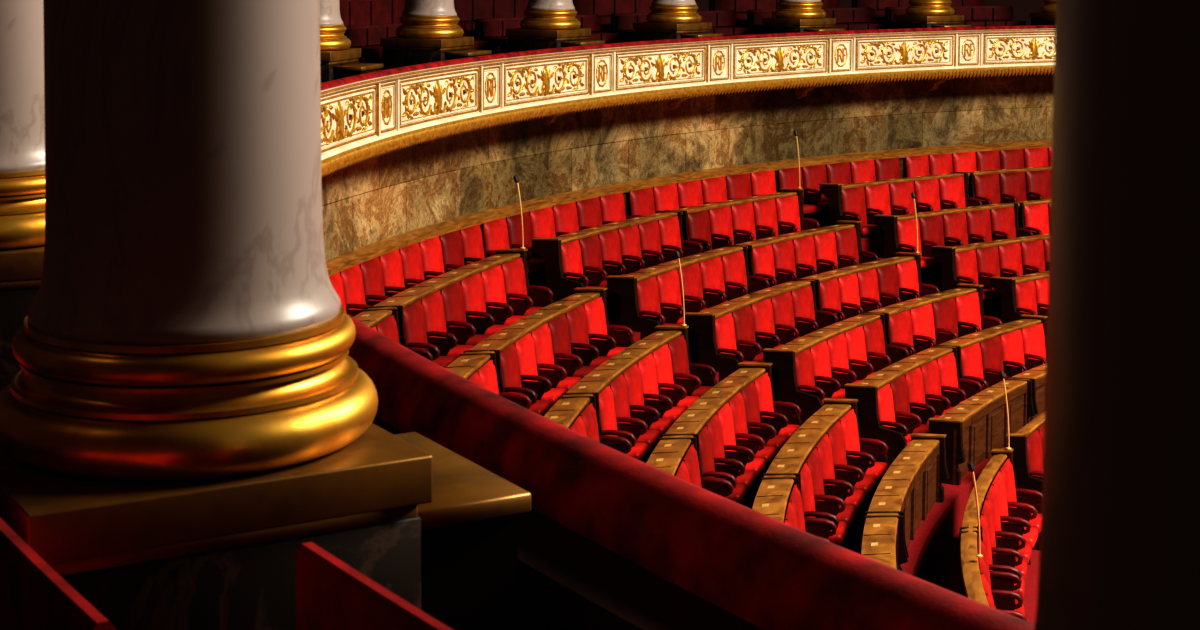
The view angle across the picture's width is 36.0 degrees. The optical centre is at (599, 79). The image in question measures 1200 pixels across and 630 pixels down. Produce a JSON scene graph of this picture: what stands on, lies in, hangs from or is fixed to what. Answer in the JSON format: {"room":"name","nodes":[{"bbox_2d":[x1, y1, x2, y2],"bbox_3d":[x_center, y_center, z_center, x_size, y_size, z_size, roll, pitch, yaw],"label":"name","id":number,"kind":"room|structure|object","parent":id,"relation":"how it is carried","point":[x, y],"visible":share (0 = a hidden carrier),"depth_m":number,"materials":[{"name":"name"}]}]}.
{"room":"assembly chamber","nodes":[
{"label":"assembly chamber","id":0,"kind":"room"},
{"bbox_2d":[0,0,44,391],"bbox_3d":[-2.312,-1.688,7.211,1.227,6.675,0.904,-1,4,-22],"label":"column","id":1,"kind":"structure","parent":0,"point":[22,104],"depth_m":7.02,"materials":[{"name":"white stone"}]},
{"bbox_2d":[0,0,530,629],"bbox_3d":[-0.846,-1.474,4.259,1.227,6.675,0.904,-2,5,-31],"label":"column","id":2,"kind":"structure","parent":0,"point":[187,408],"depth_m":4.02,"materials":[{"name":"white stone"}]},
{"bbox_2d":[320,0,382,82],"bbox_3d":[-3.151,-2.647,20.872,1.227,6.675,0.904,1,4,15],"label":"column","id":3,"kind":"structure","parent":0,"point":[338,60],"depth_m":20.77,"materials":[{"name":"gold metal"}]},
{"bbox_2d":[380,0,491,69],"bbox_3d":[-2.095,-2.853,23.895,1.227,6.675,0.904,2,4,23],"label":"column","id":4,"kind":"structure","parent":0,"point":[429,31],"depth_m":23.77,"materials":[{"name":"gold metal"}]},
{"bbox_2d":[506,0,604,52],"bbox_3d":[-0.602,-3.043,26.729,1.227,6.675,0.904,3,5,32],"label":"column","id":5,"kind":"structure","parent":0,"point":[547,24],"depth_m":26.62,"materials":[{"name":"gold metal"}]},
{"bbox_2d":[633,0,722,41],"bbox_3d":[1.294,-3.214,29.312,1.227,6.675,0.904,4,5,40],"label":"column","id":6,"kind":"structure","parent":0,"point":[667,19],"depth_m":29.22,"materials":[{"name":"gold metal"}]},
{"bbox_2d":[322,74,1053,260],"bbox_3d":[3.272,2.121,20.457,13.287,2.750,40.167,2,4,18],"label":"wall","id":7,"kind":"structure","parent":0,"point":[393,193],"depth_m":29.05,"materials":[{"name":"brown stone"}]},
{"bbox_2d":[532,224,1039,623],"bbox_3d":[7.763,4.830,19.547,23.154,2.800,33.920,0,4,0],"label":"floor","id":8,"kind":"structure","parent":0,"point":[934,551],"depth_m":21.93,"materials":[{"name":"red carpet"}]},
{"bbox_2d":[353,249,553,367],"bbox_3d":[-2.114,3.170,18.423,1.559,1.205,11.490,1,4,8],"label":"row of seats","id":9,"kind":"object","parent":8,"relation":"on","point":[441,317],"visible":0.31,"depth_m":21.77,"materials":[{"name":"brown wood"}]},
{"bbox_2d":[513,175,525,248],"bbox_3d":[-1.041,1.712,23.860,0.170,0.947,0.069,2,4,21],"label":"gooseneck microphone","id":10,"kind":"object","parent":9,"relation":"on","point":[516,179],"visible":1,"depth_m":23.84,"materials":[{"name":"gold metal"}]},
{"bbox_2d":[446,287,634,415],"bbox_3d":[-1.041,3.629,18.342,1.530,1.205,11.072,1,4,8],"label":"row of seats","id":11,"kind":"object","parent":8,"relation":"on","point":[540,356],"visible":0.41,"depth_m":21.43,"materials":[{"name":"brown wood"}]},
{"bbox_2d":[544,325,716,461],"bbox_3d":[0.032,4.064,18.259,1.500,1.205,10.655,1,4,8],"label":"row of seats","id":12,"kind":"object","parent":8,"relation":"on","point":[633,398],"visible":0.37,"depth_m":21.16,"materials":[{"name":"brown wood"}]},
{"bbox_2d":[674,251,686,325],"bbox_3d":[1.018,2.634,23.286,0.170,0.947,0.069,2,4,21],"label":"gooseneck microphone","id":13,"kind":"object","parent":12,"relation":"on","point":[677,254],"visible":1,"depth_m":23.27,"materials":[{"name":"gold metal"}]},
{"bbox_2d":[531,188,819,301],"bbox_3d":[1.264,2.553,27.502,1.089,1.205,6.773,3,5,36],"label":"row of seats","id":14,"kind":"object","parent":8,"relation":"on","point":[585,257],"visible":0.72,"depth_m":27.04,"materials":[{"name":"brown wood"}]},
{"bbox_2d":[793,130,801,188],"bbox_3d":[3.221,1.300,30.081,0.068,0.947,0.171,-4,6,-45],"label":"gooseneck microphone","id":15,"kind":"object","parent":14,"relation":"on","point":[794,131],"visible":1,"depth_m":30.05,"materials":[{"name":"gold metal"}]},
{"bbox_2d":[326,140,1051,316],"bbox_3d":[1.440,2.521,23.640,6.903,1.230,31.074,2,4,27],"label":"row of seats","id":16,"kind":"object","parent":8,"relation":"on","point":[371,274],"visible":0.26,"depth_m":27.75,"materials":[{"name":"brown wood"}]},
{"bbox_2d":[646,362,801,507],"bbox_3d":[1.105,4.475,18.174,1.471,1.205,10.237,1,4,8],"label":"row of seats","id":17,"kind":"object","parent":8,"relation":"on","point":[729,436],"visible":0.56,"depth_m":20.95,"materials":[{"name":"brown wood"}]},
{"bbox_2d":[606,220,878,347],"bbox_3d":[2.208,3.035,27.081,1.074,1.205,6.529,3,5,36],"label":"row of seats","id":18,"kind":"object","parent":8,"relation":"on","point":[651,297],"visible":0.7,"depth_m":26.65,"materials":[{"name":"brown wood"}]},
{"bbox_2d":[685,252,939,385],"bbox_3d":[3.155,3.493,26.658,1.066,1.205,6.284,3,5,36],"label":"row of seats","id":19,"kind":"object","parent":8,"relation":"on","point":[732,332],"visible":0.71,"depth_m":26.20,"materials":[{"name":"brown wood"}]},
{"bbox_2d":[911,192,919,252],"bbox_3d":[4.962,2.253,29.043,0.068,0.947,0.171,-4,6,-45],"label":"gooseneck microphone","id":20,"kind":"object","parent":19,"relation":"on","point":[912,193],"visible":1,"depth_m":29.02,"materials":[{"name":"gold metal"}]},
{"bbox_2d":[752,398,887,544],"bbox_3d":[2.177,4.862,18.088,1.442,1.205,9.819,1,4,8],"label":"row of seats","id":21,"kind":"object","parent":8,"relation":"on","point":[817,482],"visible":0.47,"depth_m":20.83,"materials":[{"name":"brown wood"}]},
{"bbox_2d":[762,283,1002,424],"bbox_3d":[4.103,3.928,26.231,1.061,1.205,6.040,3,5,36],"label":"row of seats","id":22,"kind":"object","parent":8,"relation":"on","point":[813,367],"visible":0.76,"depth_m":25.76,"materials":[{"name":"brown wood"}]},
{"bbox_2d":[861,433,948,570],"bbox_3d":[3.088,5.267,18.025,1.086,1.292,9.401,1,4,8],"label":"desk","id":23,"kind":"object","parent":8,"relation":"on","point":[911,486],"visible":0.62,"depth_m":20.76,"materials":[{"name":"brown wood"}]},
{"bbox_2d":[819,166,1051,236],"bbox_3d":[6.640,2.223,32.635,6.727,1.205,1.084,-2,5,-33],"label":"row of seats","id":24,"kind":"object","parent":8,"relation":"on","point":[860,201],"visible":0.44,"depth_m":32.09,"materials":[{"name":"brown wood"}]},
{"bbox_2d":[844,314,1046,467],"bbox_3d":[5.050,4.338,25.804,1.052,1.205,5.795,3,5,36],"label":"row of seats","id":25,"kind":"object","parent":8,"relation":"on","point":[897,401],"visible":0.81,"depth_m":25.29,"materials":[{"name":"brown wood"}]},
{"bbox_2d":[874,199,1050,284],"bbox_3d":[7.385,2.717,32.022,6.483,1.205,1.072,-2,5,-33],"label":"row of seats","id":26,"kind":"object","parent":8,"relation":"on","point":[951,227],"visible":0.37,"depth_m":31.14,"materials":[{"name":"brown wood"}]},
{"bbox_2d":[928,363,1045,485],"bbox_3d":[5.850,4.760,25.485,0.680,1.292,5.550,3,5,36],"label":"desk","id":27,"kind":"object","parent":8,"relation":"on","point":[976,426],"visible":0.44,"depth_m":24.39,"materials":[{"name":"brown wood"}]},
{"bbox_2d":[931,233,1049,316],"bbox_3d":[8.129,3.188,31.405,6.240,1.205,1.064,-2,5,-33],"label":"row of seats","id":28,"kind":"object","parent":8,"relation":"on","point":[974,263],"visible":0.21,"depth_m":30.16,"materials":[{"name":"brown wood"}]},
{"bbox_2d":[959,449,1041,620],"bbox_3d":[4.137,5.353,17.921,1.225,1.205,9.042,1,4,8],"label":"row of seats","id":29,"kind":"object","parent":8,"relation":"on","point":[1010,520],"visible":0.82,"depth_m":20.12,"materials":[{"name":"brown wood"}]},
{"bbox_2d":[967,462,982,556],"bbox_3d":[3.707,4.245,18.235,0.171,0.947,0.069,1,4,10],"label":"gooseneck microphone","id":30,"kind":"object","parent":29,"relation":"on","point":[970,465],"visible":1,"depth_m":18.22,"materials":[{"name":"gold metal"}]},
{"bbox_2d":[999,370,1011,449],"bbox_3d":[4.875,3.974,22.202,0.170,0.947,0.069,2,4,21],"label":"gooseneck microphone","id":31,"kind":"object","parent":29,"relation":"on","point":[1001,373],"visible":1,"depth_m":22.18,"materials":[{"name":"gold metal"}]},
{"bbox_2d":[990,271,1048,323],"bbox_3d":[8.879,3.634,30.791,6.008,1.205,1.055,-2,5,-33],"label":"row of seats","id":32,"kind":"object","parent":8,"relation":"on","point":[1028,293],"visible":0.12,"depth_m":29.24,"materials":[{"name":"brown wood"}]},
{"bbox_2d":[1006,412,1044,499],"bbox_3d":[6.787,4.869,25.045,0.863,1.205,5.340,3,5,36],"label":"row of seats","id":33,"kind":"object","parent":8,"relation":"on","point":[1027,443],"visible":0.11,"depth_m":22.95,"materials":[{"name":"brown wood"}]},
{"bbox_2d":[762,0,844,33],"bbox_3d":[3.552,-3.361,31.587,0.904,6.675,1.227,-3,5,-41],"label":"column","id":34,"kind":"structure","parent":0,"point":[792,16],"depth_m":31.51,"materials":[{"name":"gold metal"}]},
{"bbox_2d":[697,0,1044,24],"bbox_3d":[-0.449,-2.565,20.171,14.286,6.700,46.332,1,4,15],"label":"wall","id":35,"kind":"structure","parent":0,"point":[1021,8],"depth_m":39.65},
{"bbox_2d":[894,0,971,28],"bbox_3d":[6.122,-3.481,33.505,0.904,6.675,1.227,-2,5,-32],"label":"column","id":36,"kind":"structure","parent":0,"point":[920,13],"depth_m":33.44,"materials":[{"name":"gold metal"}]},
{"bbox_2d":[1029,0,1055,24],"bbox_3d":[8.947,-3.573,35.022,0.904,6.675,1.227,-1,4,-24],"label":"column","id":37,"kind":"structure","parent":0,"point":[1046,16],"depth_m":35.14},
{"bbox_2d":[1034,0,1199,629],"bbox_3d":[0.872,-1.293,1.787,1.227,6.675,0.904,-3,5,-39],"label":"column","id":38,"kind":"structure","parent":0,"point":[1120,532],"depth_m":1.68,"materials":[{"name":"white stone"}]},
{"bbox_3d":[2.574,0.576,18.559,21.650,0.510,44.754,0,4,0],"label":"floor","id":39,"kind":"structure","parent":0,"visible":0},
{"bbox_2d":[0,518,115,629],"bbox_3d":[-1.876,1.241,4.553,0.427,0.930,3.718,-2,5,-29],"label":"seat back","id":40,"kind":"object","parent":39,"relation":"on","point":[33,596],"visible":1,"depth_m":3.28,"materials":[{"name":"fabric"}]},
{"bbox_2d":[339,0,404,25],"bbox_3d":[-3.495,-0.722,26.711,0.610,0.880,3.186,2,5,28],"label":"seats","id":41,"kind":"object","parent":39,"relation":"on","point":[352,12],"visible":0.13,"depth_m":27.25,"materials":[{"name":"red fabric"}]},
{"bbox_2d":[296,542,452,629],"bbox_3d":[-0.259,1.373,2.776,0.364,0.930,1.475,-3,5,-35],"label":"seat back","id":42,"kind":"object","parent":39,"relation":"on","point":[331,594],"visible":1,"depth_m":3.26,"materials":[{"name":"fabric"}]},
{"bbox_2d":[343,20,488,69],"bbox_3d":[-2.614,-0.420,26.262,0.608,0.750,3.056,2,5,28],"label":"balcony seats","id":43,"kind":"object","parent":39,"relation":"on","point":[365,37],"visible":0.28,"depth_m":25.51,"materials":[{"name":"red fabric"}]},
{"bbox_2d":[454,0,527,49],"bbox_3d":[-1.594,-0.922,29.720,0.610,0.880,3.186,3,5,36],"label":"balcony seats","id":44,"kind":"object","parent":39,"relation":"on","point":[467,11],"visible":0.12,"depth_m":29.62,"materials":[{"name":"red fabric"}]},
{"bbox_2d":[475,14,619,54],"bbox_3d":[-0.792,-0.612,29.147,0.608,0.750,3.056,3,5,36],"label":"balcony seats","id":45,"kind":"object","parent":39,"relation":"on","point":[493,30],"visible":0.38,"depth_m":28.46,"materials":[{"name":"red fabric"}]},
{"bbox_2d":[572,0,696,42],"bbox_3d":[0.732,-1.098,32.417,0.610,0.880,3.186,4,6,45],"label":"balcony seats","id":46,"kind":"object","parent":39,"relation":"on","point":[604,9],"visible":0.14,"depth_m":32.05,"materials":[{"name":"red fabric"}]},
{"bbox_2d":[611,10,752,42],"bbox_3d":[1.438,-0.781,31.731,0.608,0.750,3.056,4,6,45],"label":"balcony seats","id":47,"kind":"object","parent":39,"relation":"on","point":[723,22],"visible":0.34,"depth_m":32.04,"materials":[{"name":"red fabric"}]},
{"bbox_2d":[321,25,1054,629],"bbox_3d":[2.773,0.579,19.518,12.314,1.213,38.598,1,4,15],"label":"gallery balcony","id":48,"kind":"object","parent":39,"relation":"on","point":[609,538],"visible":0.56,"depth_m":5.24,"materials":[{"name":"red fabric"}]},
{"bbox_2d":[709,0,838,34],"bbox_3d":[3.432,-1.247,34.741,3.186,0.880,0.610,-3,5,-36],"label":"balcony seats","id":49,"kind":"object","parent":39,"relation":"on","point":[740,7],"visible":0.18,"depth_m":34.38,"materials":[{"name":"red fabric"}]},
{"bbox_2d":[747,7,887,34],"bbox_3d":[4.025,-0.923,33.959,3.056,0.750,0.608,-3,5,-36],"label":"balcony seats","id":50,"kind":"object","parent":39,"relation":"on","point":[861,18],"visible":0.4,"depth_m":34.37,"materials":[{"name":"red fabric"}]},
{"bbox_2d":[852,0,982,23],"bbox_3d":[6.447,-1.364,36.641,3.186,0.880,0.610,-2,5,-28],"label":"seats","id":51,"kind":"object","parent":39,"relation":"on","point":[878,6],"visible":0.12,"depth_m":36.37,"materials":[{"name":"red fabric"}]},
{"bbox_2d":[885,6,1025,28],"bbox_3d":[6.915,-1.035,35.780,3.056,0.750,0.608,-2,5,-28],"label":"balcony seats","id":52,"kind":"object","parent":39,"relation":"on","point":[976,16],"visible":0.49,"depth_m":36.10,"materials":[{"name":"red fabric"}]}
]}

